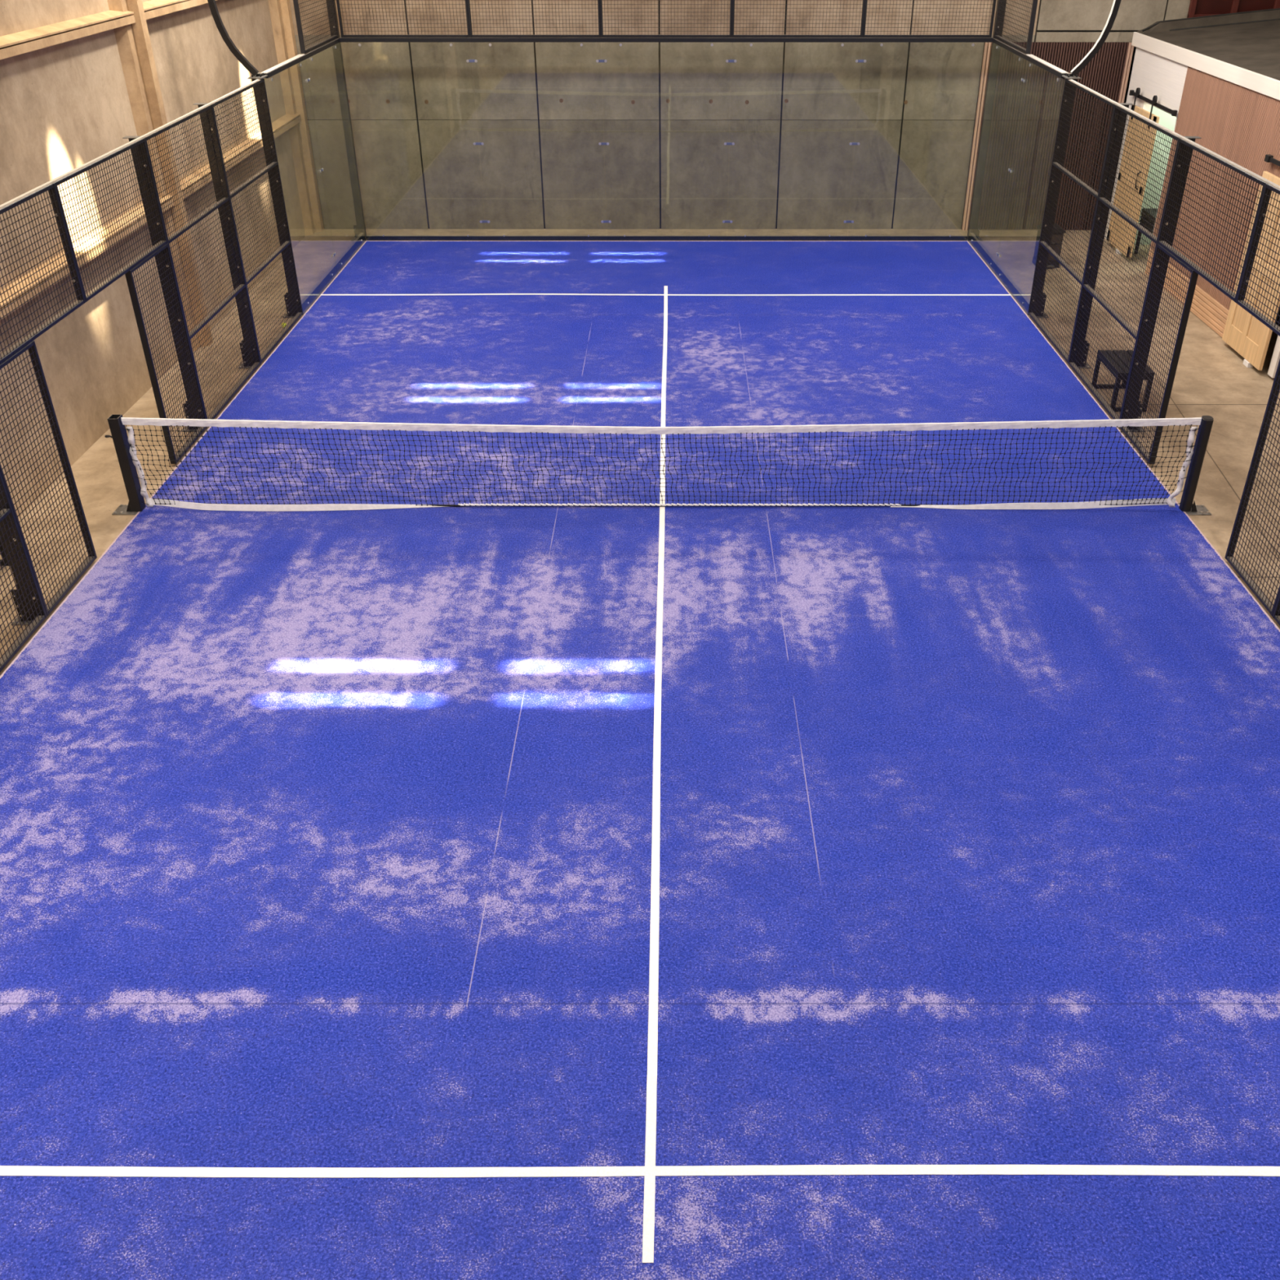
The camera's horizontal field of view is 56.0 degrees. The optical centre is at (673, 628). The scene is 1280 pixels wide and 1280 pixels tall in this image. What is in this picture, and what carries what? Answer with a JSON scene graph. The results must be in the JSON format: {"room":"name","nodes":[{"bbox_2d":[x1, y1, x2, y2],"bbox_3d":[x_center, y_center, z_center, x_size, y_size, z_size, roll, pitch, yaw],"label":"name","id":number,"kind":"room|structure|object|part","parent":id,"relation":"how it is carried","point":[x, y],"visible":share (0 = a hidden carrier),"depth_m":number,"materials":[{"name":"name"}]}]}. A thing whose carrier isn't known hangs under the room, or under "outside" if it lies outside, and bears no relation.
{"room":"sports hall","nodes":[
{"label":"sports hall","id":0,"kind":"room"},
{"bbox_2d":[0,0,315,517],"bbox_3d":[-6.287,-3.819,8.089,0.450,8.212,25.000,0,32,0],"label":"wall","id":1,"kind":"structure","parent":0,"point":[72,87],"depth_m":13.11,"materials":[{"name":"beige concrete"}]},
{"bbox_2d":[125,0,213,346],"bbox_3d":[-6.122,-7.175,13.444,0.220,8.212,0.200,0,32,0],"label":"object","id":2,"kind":"structure","parent":1,"relation":"attached to","point":[140,28],"depth_m":14.12,"materials":[{"name":"beige wood"}]},
{"bbox_2d":[279,0,324,232],"bbox_3d":[-6.122,-10.297,18.427,0.220,8.212,0.200,0,32,0],"label":"trim","id":3,"kind":"structure","parent":1,"relation":"attached to","point":[285,6],"depth_m":19.61,"materials":[{"name":"beige wood"}]},
{"bbox_2d":[0,228,1279,675],"bbox_3d":[3.387,-0.519,10.747,21.000,0.200,26.000,0,32,0],"label":"floor","id":4,"kind":"structure","parent":0,"point":[1211,379],"depth_m":13.86,"materials":[{"name":"concrete"}]},
{"bbox_2d":[0,539,9,565],"bbox_3d":[-6.008,-0.549,10.197,0.310,0.432,0.800,0,32,0],"label":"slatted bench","id":5,"kind":"object","parent":4,"relation":"on","point":[1,546],"visible":0.23,"depth_m":10.57,"materials":[{"name":"black metal"}]},
{"bbox_2d":[0,503,36,625],"bbox_3d":[-5.279,-1.353,9.044,0.208,3.020,0.170,0,32,0],"label":"fence post","id":6,"kind":"object","parent":4,"relation":"on","point":[4,519],"visible":0.59,"depth_m":9.63,"materials":[{"name":"metal"}]},
{"bbox_3d":[-5.280,-0.079,9.842,0.206,0.012,0.170,0,32,0],"label":"plate","id":7,"kind":"part","parent":6,"relation":"part of","materials":[{"name":"metal"}]},
{"bbox_2d":[0,471,47,671],"bbox_3d":[-5.143,-0.835,8.189,0.060,2.986,2.000,0,32,0],"label":"mesh panel","id":8,"kind":"object","parent":6,"relation":"attached to","point":[6,513],"visible":1,"depth_m":9.38,"materials":[{"name":"black metal"}]},
{"bbox_2d":[0,182,85,364],"bbox_3d":[-5.142,-2.736,9.358,0.060,1.006,2.000,0,32,0],"label":"mesh panel","id":9,"kind":"object","parent":6,"relation":"attached to","point":[51,187],"visible":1,"depth_m":9.69,"materials":[{"name":"black metal"}]},
{"bbox_2d":[0,340,97,616],"bbox_3d":[-5.143,-1.205,9.727,0.060,1.980,1.000,0,32,0],"label":"mesh panel","id":10,"kind":"object","parent":6,"relation":"attached to","point":[31,347],"visible":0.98,"depth_m":9.79,"materials":[{"name":"black metal"}]},
{"bbox_2d":[104,414,146,515],"bbox_3d":[-5.213,-1.541,11.286,0.270,0.957,0.200,0,32,0],"label":"net post","id":11,"kind":"object","parent":4,"relation":"on","point":[119,436],"visible":1,"depth_m":11.26,"materials":[{"name":"metal"}]},
{"bbox_3d":[-5.231,-1.141,11.537,0.234,0.012,0.200,0,32,0],"label":"plate","id":12,"kind":"part","parent":11,"relation":"part of","materials":[{"name":"metal"}]},
{"bbox_2d":[120,417,1201,511],"bbox_3d":[-0.112,-1.550,11.297,9.920,0.930,0.121,0,32,0],"label":"net","id":13,"kind":"object","parent":11,"relation":"attached to","point":[1171,500],"visible":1,"depth_m":11.28,"materials":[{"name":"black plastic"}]},
{"bbox_3d":[-0.013,-1.188,11.576,5.001,0.016,0.026,0,32,0],"label":"weight cord","id":14,"kind":"part","parent":13,"relation":"part of","materials":[{"name":"white fabric"}]},
{"bbox_2d":[122,136,199,431],"bbox_3d":[-5.279,-3.478,12.433,0.208,3.020,0.170,0,32,0],"label":"fence post","id":15,"kind":"object","parent":4,"relation":"on","point":[130,138],"visible":0.47,"depth_m":12.37,"materials":[{"name":"metal"}]},
{"bbox_2d":[48,137,167,302],"bbox_3d":[-5.142,-3.798,11.052,0.060,1.006,2.000,0,32,0],"label":"mesh panel","id":16,"kind":"object","parent":15,"relation":"attached to","point":[141,141],"visible":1,"depth_m":11.02,"materials":[{"name":"black metal"}]},
{"bbox_3d":[-5.244,-4.754,11.634,0.137,0.008,0.090,0,32,0],"label":"cap plate","id":17,"kind":"part","parent":15,"relation":"part of","materials":[{"name":"metal"}]},
{"bbox_2d":[124,243,207,463],"bbox_3d":[-5.143,-2.799,12.269,0.060,1.980,1.000,0,32,0],"label":"mesh panel","id":18,"kind":"object","parent":15,"relation":"attached to","point":[166,254],"visible":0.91,"depth_m":12.18,"materials":[{"name":"black metal"}]},
{"bbox_3d":[-5.280,-2.203,13.232,0.206,0.012,0.170,0,32,0],"label":"plate","id":19,"kind":"part","parent":15,"relation":"part of","materials":[{"name":"metal"}]},
{"bbox_2d":[192,102,254,368],"bbox_3d":[-5.279,-4.540,14.128,0.208,3.020,0.170,0,32,0],"label":"fence post","id":20,"kind":"object","parent":4,"relation":"on","point":[199,104],"visible":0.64,"depth_m":14.07,"materials":[{"name":"metal"}]},
{"bbox_3d":[-5.244,-5.816,13.328,0.137,0.008,0.090,0,32,0],"label":"cap plate","id":21,"kind":"part","parent":20,"relation":"part of","materials":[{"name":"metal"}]},
{"bbox_2d":[139,103,261,419],"bbox_3d":[-5.143,-4.021,13.273,0.060,2.986,2.000,0,32,0],"label":"mesh panel","id":22,"kind":"object","parent":20,"relation":"attached to","point":[242,286],"visible":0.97,"depth_m":13.24,"materials":[{"name":"black metal"}]},
{"bbox_2d":[247,78,297,318],"bbox_3d":[-5.279,-5.602,15.823,0.208,3.020,0.170,0,32,0],"label":"fence post","id":23,"kind":"object","parent":4,"relation":"on","point":[252,80],"visible":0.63,"depth_m":15.81,"materials":[{"name":"metal"}]},
{"bbox_2d":[207,0,267,79],"bbox_3d":[-4.874,-8.213,14.139,1.524,3.190,0.520,0,32,0],"label":"floodlight pole","id":24,"kind":"object","parent":23,"relation":"attached to","point":[213,7],"visible":1,"depth_m":14.76,"materials":[{"name":"metal"}]},
{"bbox_2d":[208,78,302,362],"bbox_3d":[-5.143,-5.083,14.967,0.060,2.986,2.000,0,32,0],"label":"mesh panel","id":25,"kind":"object","parent":23,"relation":"attached to","point":[274,164],"visible":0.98,"depth_m":14.97,"materials":[{"name":"black metal"}]},
{"bbox_2d":[301,232,364,315],"bbox_3d":[-5.159,-5.455,18.299,0.057,0.142,3.960,0,32,0],"label":"rail","id":26,"kind":"object","parent":4,"relation":"on","point":[336,267],"visible":0.82,"depth_m":18.06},
{"bbox_2d":[306,45,362,264],"bbox_3d":[-5.112,-7.152,18.304,0.026,2.980,2.142,0,32,0],"label":"glass screen","id":27,"kind":"object","parent":4,"relation":"on","point":[308,79],"visible":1,"depth_m":17.47,"materials":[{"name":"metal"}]},
{"bbox_2d":[261,38,340,78],"bbox_3d":[-5.145,-7.980,16.757,0.085,0.065,3.850,0,32,0],"label":"rail","id":28,"kind":"object","parent":27,"relation":"on","point":[299,58],"visible":0.92,"depth_m":16.32,"materials":[{"name":"metal"}]},
{"bbox_2d":[293,0,338,53],"bbox_3d":[-5.142,-8.906,17.274,0.060,0.945,1.970,0,32,0],"label":"mesh panel","id":29,"kind":"object","parent":28,"relation":"on","point":[296,6],"visible":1,"depth_m":17.15,"materials":[{"name":"black metal"}]},
{"bbox_2d":[326,0,366,240],"bbox_3d":[-5.237,-8.212,19.054,0.270,4.012,0.232,0,32,0],"label":"post","id":30,"kind":"object","parent":4,"relation":"on","point":[360,228],"visible":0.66,"depth_m":19.15,"materials":[{"name":"wood"}]},
{"bbox_2d":[358,43,489,236],"bbox_3d":[-4.069,-7.722,19.214,2.082,2.980,0.026,0,32,0],"label":"glass screen","id":31,"kind":"object","parent":4,"relation":"on","point":[359,44],"visible":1,"depth_m":19.18,"materials":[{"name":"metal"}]},
{"bbox_2d":[488,43,611,236],"bbox_3d":[-2.068,-7.721,19.214,2.082,2.980,0.026,0,32,0],"label":"glass screen","id":32,"kind":"object","parent":4,"relation":"on","point":[490,44],"visible":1,"depth_m":19.19,"materials":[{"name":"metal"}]},
{"bbox_2d":[0,240,1279,1279],"bbox_3d":[-0.113,-1.142,11.537,10.000,0.016,20.000,0,32,0],"label":"artificial turf","id":33,"kind":"object","parent":4,"relation":"on","point":[469,892],"visible":0.98,"depth_m":7.71,"materials":[{"name":"blue carpet"}]},
{"bbox_2d":[365,235,967,240],"bbox_3d":[-0.113,-6.504,20.033,10.000,0.080,0.057,0,32,0],"label":"rail","id":34,"kind":"object","parent":4,"relation":"on","point":[369,237],"visible":1,"depth_m":20.01,"materials":[{"name":"black metal"}]},
{"bbox_2d":[601,43,736,236],"bbox_3d":[-0.069,-7.721,19.214,2.082,2.980,0.026,0,32,0],"label":"glass screen","id":35,"kind":"object","parent":4,"relation":"on","point":[731,60],"visible":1,"depth_m":19.19,"materials":[{"name":"glass"}]},
{"bbox_2d":[338,37,993,42],"bbox_3d":[-0.112,-9.022,18.426,10.000,0.060,0.075,0,32,0],"label":"rail","id":36,"kind":"object","parent":35,"relation":"on","point":[341,39],"visible":1,"depth_m":18.39,"materials":[{"name":"black metal"}]},
{"bbox_2d":[336,0,470,37],"bbox_3d":[-4.097,-9.459,18.161,1.970,0.950,0.060,0,32,0],"label":"mesh panel","id":37,"kind":"object","parent":36,"relation":"on","point":[340,15],"visible":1,"depth_m":18.29,"materials":[{"name":"black metal"}]},
{"bbox_2d":[466,0,600,37],"bbox_3d":[-2.112,-9.459,18.162,2.000,0.950,0.060,0,32,0],"label":"mesh panel","id":38,"kind":"object","parent":36,"relation":"on","point":[472,35],"visible":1,"depth_m":18.29,"materials":[{"name":"black metal"}]},
{"bbox_2d":[600,0,732,37],"bbox_3d":[-0.112,-9.458,18.162,2.000,0.950,0.060,0,32,0],"label":"mesh panel","id":39,"kind":"object","parent":36,"relation":"on","point":[602,35],"visible":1,"depth_m":18.29,"materials":[{"name":"black metal"}]},
{"bbox_2d":[731,0,865,37],"bbox_3d":[1.888,-9.458,18.162,2.000,0.950,0.060,0,32,0],"label":"mesh panel","id":40,"kind":"object","parent":36,"relation":"on","point":[861,27],"visible":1,"depth_m":18.28,"materials":[{"name":"black metal"}]},
{"bbox_2d":[862,0,995,37],"bbox_3d":[3.873,-9.458,18.162,1.970,0.950,0.060,0,32,0],"label":"mesh panel","id":41,"kind":"object","parent":36,"relation":"on","point":[993,4],"visible":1,"depth_m":18.27,"materials":[{"name":"black metal"}]},
{"bbox_2d":[727,43,866,236],"bbox_3d":[1.931,-7.721,19.214,2.082,2.980,0.026,0,32,0],"label":"glass screen","id":42,"kind":"object","parent":4,"relation":"on","point":[751,44],"visible":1,"depth_m":19.19,"materials":[{"name":"glass"}]},
{"bbox_2d":[865,43,974,236],"bbox_3d":[3.888,-7.722,19.217,1.994,2.980,0.020,0,32,0],"label":"glass screen","id":43,"kind":"object","parent":4,"relation":"on","point":[881,44],"visible":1,"depth_m":18.44,"materials":[{"name":"glass"}]},
{"bbox_2d":[967,0,1006,240],"bbox_3d":[5.013,-8.210,19.055,0.270,4.012,0.232,0,32,0],"label":"post","id":44,"kind":"object","parent":4,"relation":"on","point":[973,228],"visible":0.71,"depth_m":19.16,"materials":[{"name":"wood"}]},
{"bbox_2d":[971,45,1024,264],"bbox_3d":[4.887,-7.150,18.305,0.026,2.980,2.142,0,32,0],"label":"glass screen","id":45,"kind":"object","parent":4,"relation":"on","point":[1022,79],"visible":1,"depth_m":17.49,"materials":[{"name":"glass"}]},
{"bbox_2d":[992,38,1067,78],"bbox_3d":[4.920,-7.979,16.758,0.085,0.065,3.850,0,32,0],"label":"rail","id":46,"kind":"object","parent":45,"relation":"on","point":[1058,72],"visible":0.91,"depth_m":16.30,"materials":[{"name":"metal"}]},
{"bbox_2d":[994,0,1037,53],"bbox_3d":[4.918,-8.905,17.275,0.060,0.945,1.970,0,32,0],"label":"mesh panel","id":47,"kind":"object","parent":46,"relation":"on","point":[1003,38],"visible":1,"depth_m":17.15,"materials":[{"name":"black metal"}]},
{"bbox_2d":[968,232,1030,315],"bbox_3d":[4.934,-5.453,18.299,0.057,0.142,3.960,0,32,0],"label":"rail","id":48,"kind":"object","parent":4,"relation":"on","point":[996,268],"visible":0.86,"depth_m":18.07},
{"bbox_2d":[960,42,1133,230],"bbox_3d":[6.197,-8.090,19.899,2.500,2.912,0.080,0,32,0],"label":"wall","id":49,"kind":"structure","parent":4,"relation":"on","point":[1024,123],"depth_m":19.79,"materials":[{"name":"clear glass"}]},
{"bbox_2d":[1031,223,1065,267],"bbox_3d":[5.807,-5.920,18.615,0.360,0.597,0.390,0,32,0],"label":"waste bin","id":50,"kind":"object","parent":4,"relation":"on","point":[1039,226],"visible":0.26,"depth_m":18.58,"materials":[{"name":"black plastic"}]},
{"bbox_3d":[5.807,-6.161,18.499,0.360,0.065,0.330,0,32,0],"label":"lid","id":51,"kind":"part","parent":50,"relation":"part of","materials":[{"name":"black plastic"}]},
{"bbox_3d":[5.807,-5.804,18.556,0.290,0.240,0.012,0,32,0],"label":"panel","id":52,"kind":"part","parent":50,"relation":"part of","materials":[{"name":"brown plastic"}]},
{"bbox_3d":[5.807,-5.980,18.446,0.290,0.145,0.012,0,32,0],"label":"panel","id":53,"kind":"part","parent":50,"relation":"part of","materials":[{"name":"brown plastic"}]},
{"bbox_2d":[1033,78,1082,318],"bbox_3d":[5.053,-5.600,15.824,0.208,3.020,0.170,0,32,0],"label":"fence post","id":54,"kind":"object","parent":4,"relation":"on","point":[1076,80],"visible":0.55,"depth_m":15.79,"materials":[{"name":"metal"}]},
{"bbox_2d":[1027,78,1118,363],"bbox_3d":[4.918,-5.082,14.968,0.060,2.986,2.000,0,32,0],"label":"mesh panel","id":55,"kind":"object","parent":54,"relation":"attached to","point":[1055,164],"visible":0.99,"depth_m":14.96,"materials":[{"name":"black metal"}]},
{"bbox_2d":[1062,0,1121,79],"bbox_3d":[4.650,-8.212,14.140,1.524,3.190,0.520,0,32,0],"label":"floodlight pole","id":56,"kind":"object","parent":54,"relation":"attached to","point":[1073,74],"visible":1,"depth_m":14.76,"materials":[{"name":"metal"}]},
{"bbox_2d":[1074,102,1133,368],"bbox_3d":[5.053,-4.538,14.129,0.208,3.020,0.170,0,32,0],"label":"fence post","id":57,"kind":"object","parent":4,"relation":"on","point":[1126,104],"visible":0.55,"depth_m":14.08,"materials":[{"name":"metal"}]},
{"bbox_2d":[1067,103,1183,419],"bbox_3d":[4.918,-4.020,13.274,0.060,2.986,2.000,0,32,0],"label":"mesh panel","id":58,"kind":"object","parent":57,"relation":"attached to","point":[1117,108],"visible":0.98,"depth_m":13.23,"materials":[{"name":"black metal"}]},
{"bbox_3d":[5.019,-5.814,13.329,0.137,0.008,0.090,0,32,0],"label":"cap plate","id":59,"kind":"part","parent":57,"relation":"part of","materials":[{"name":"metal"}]},
{"bbox_2d":[1092,350,1154,412],"bbox_3d":[5.162,-2.862,13.863,0.400,0.462,0.770,0,32,0],"label":"slatted bench","id":60,"kind":"object","parent":4,"relation":"on","point":[1111,351],"visible":0.42,"depth_m":13.66,"materials":[{"name":"black wood"}]},
{"bbox_3d":[4.985,-3.042,14.178,0.045,0.432,0.045,0,32,0],"label":"leg","id":61,"kind":"part","parent":60,"relation":"part of","materials":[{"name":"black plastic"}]},
{"bbox_3d":[4.977,-3.009,13.771,0.030,0.055,0.680,0,32,0],"label":"rail","id":62,"kind":"part","parent":60,"relation":"part of","materials":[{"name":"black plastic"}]},
{"bbox_3d":[4.985,-2.657,13.564,0.045,0.432,0.045,0,32,0],"label":"leg","id":63,"kind":"part","parent":60,"relation":"part of","materials":[{"name":"black plastic"}]},
{"bbox_3d":[5.340,-3.042,14.178,0.045,0.432,0.045,0,32,0],"label":"leg","id":64,"kind":"part","parent":60,"relation":"part of","materials":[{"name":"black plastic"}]},
{"bbox_3d":[5.162,-2.817,13.464,0.310,0.055,0.041,0,32,0],"label":"rail","id":65,"kind":"part","parent":60,"relation":"part of","materials":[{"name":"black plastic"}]},
{"bbox_3d":[5.340,-2.657,13.564,0.045,0.432,0.045,0,32,0],"label":"leg","id":66,"kind":"part","parent":60,"relation":"part of","materials":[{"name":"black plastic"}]},
{"bbox_2d":[1134,208,1157,262],"bbox_3d":[7.607,-6.182,18.940,0.400,0.698,0.660,0,32,0],"label":"chair","id":67,"kind":"object","parent":4,"relation":"on","point":[1145,211],"visible":0.17,"depth_m":18.88,"materials":[{"name":"black plastic"}]},
{"bbox_3d":[7.437,-6.224,19.256,0.040,0.432,0.040,0,32,0],"label":"leg","id":68,"kind":"part","parent":67,"relation":"part of","materials":[{"name":"black plastic"}]},
{"bbox_2d":[1127,136,1201,431],"bbox_3d":[5.053,-3.476,12.434,0.208,3.020,0.170,0,32,0],"label":"fence post","id":69,"kind":"object","parent":4,"relation":"on","point":[1191,138],"visible":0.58,"depth_m":12.36,"materials":[{"name":"metal"}]},
{"bbox_2d":[1119,243,1198,464],"bbox_3d":[4.917,-2.797,12.270,0.060,1.980,1.000,0,32,0],"label":"mesh panel","id":70,"kind":"object","parent":69,"relation":"attached to","point":[1159,249],"visible":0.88,"depth_m":12.18,"materials":[{"name":"black metal"}]},
{"bbox_3d":[5.019,-4.752,11.634,0.137,0.008,0.090,0,32,0],"label":"cap plate","id":71,"kind":"part","parent":69,"relation":"part of","materials":[{"name":"metal"}]},
{"bbox_2d":[1157,137,1271,302],"bbox_3d":[4.918,-3.797,11.053,0.060,1.006,2.000,0,32,0],"label":"mesh panel","id":72,"kind":"object","parent":69,"relation":"attached to","point":[1183,141],"visible":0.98,"depth_m":11.01,"materials":[{"name":"black metal"}]},
{"bbox_2d":[1104,8,1279,379],"bbox_3d":[10.237,-5.027,14.177,6.301,3.800,12.600,0,32,0],"label":"cabin","id":73,"kind":"object","parent":4,"relation":"on","point":[1215,78],"visible":0.73,"depth_m":16.34,"materials":[{"name":"brown wood"}]},
{"bbox_3d":[7.149,-6.997,18.831,0.009,2.070,1.140,0,32,0],"label":"door frame","id":74,"kind":"part","parent":73,"relation":"part of","materials":[{"name":"brown wood"}]},
{"bbox_3d":[7.172,-6.997,18.831,0.040,2.070,1.140,0,32,0],"label":"sliding door","id":75,"kind":"part","parent":73,"relation":"part of","materials":[{"name":"brown wood"}]},
{"bbox_3d":[7.185,-7.897,18.055,0.015,0.050,1.980,0,32,0],"label":"door rail","id":76,"kind":"part","parent":73,"relation":"part of","materials":[{"name":"black plastic"}]},
{"bbox_3d":[7.117,-4.330,14.566,0.015,2.080,1.160,0,32,0],"label":"door frame","id":77,"kind":"part","parent":73,"relation":"part of","materials":[{"name":"brown wood"}]},
{"bbox_3d":[7.137,-4.330,14.566,0.030,2.080,1.160,0,32,0],"label":"sliding door","id":78,"kind":"part","parent":73,"relation":"part of","materials":[{"name":"brown wood"}]},
{"bbox_3d":[7.170,-5.090,13.576,0.015,0.050,2.250,0,32,0],"label":"door rail","id":79,"kind":"part","parent":73,"relation":"part of","materials":[{"name":"black plastic"}]},
{"bbox_2d":[1178,415,1213,515],"bbox_3d":[4.987,-1.537,11.289,0.270,0.950,0.200,0,32,0],"label":"net post","id":80,"kind":"object","parent":4,"relation":"on","point":[1206,422],"visible":1,"depth_m":11.28,"materials":[{"name":"black metal"}]},
{"bbox_3d":[5.005,-1.139,11.538,0.234,0.012,0.200,0,32,0],"label":"plate","id":81,"kind":"part","parent":80,"relation":"part of","materials":[{"name":"metal"}]},
{"bbox_2d":[289,0,1190,229],"bbox_3d":[3.688,-10.459,18.689,20.400,8.212,0.384,0,32,0],"label":"wall","id":82,"kind":"structure","parent":0,"point":[540,163],"depth_m":19.75,"materials":[{"name":"grey concrete"}]},
{"bbox_2d":[1186,0,1279,17],"bbox_3d":[9.470,-10.380,18.458,2.765,2.100,0.080,0,32,0],"label":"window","id":83,"kind":"structure","parent":82,"relation":"in","point":[1197,8],"depth_m":18.85,"materials":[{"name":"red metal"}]},
{"bbox_3d":[9.468,-10.394,18.481,2.680,2.100,0.025,0,32,0],"label":"pane","id":84,"kind":"part","parent":83,"relation":"part of","materials":[{"name":"glass"}]},
{"bbox_3d":[5.053,-1.352,9.045,0.208,3.020,0.170,0,32,0],"label":"fence post","id":85,"kind":"object","parent":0,"visible":0},
{"bbox_2d":[1224,359,1279,616],"bbox_3d":[4.917,-1.204,9.728,0.060,1.980,1.000,0,32,0],"label":"mesh panel","id":86,"kind":"object","parent":85,"relation":"attached to","point":[1275,390],"visible":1,"depth_m":10.04,"materials":[{"name":"black metal"}]},
{"bbox_2d":[1235,182,1279,336],"bbox_3d":[4.918,-2.735,9.358,0.060,1.006,2.000,0,32,0],"label":"mesh panel","id":87,"kind":"object","parent":85,"relation":"attached to","point":[1269,187],"visible":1,"depth_m":10.01,"materials":[{"name":"black metal"}]},
{"bbox_2d":[1272,592,1279,625],"bbox_3d":[4.917,-0.834,8.189,0.060,2.986,2.000,0,32,0],"label":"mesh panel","id":88,"kind":"object","parent":85,"relation":"attached to","point":[1276,615],"visible":1,"depth_m":9.75,"materials":[{"name":"black metal"}]}
]}

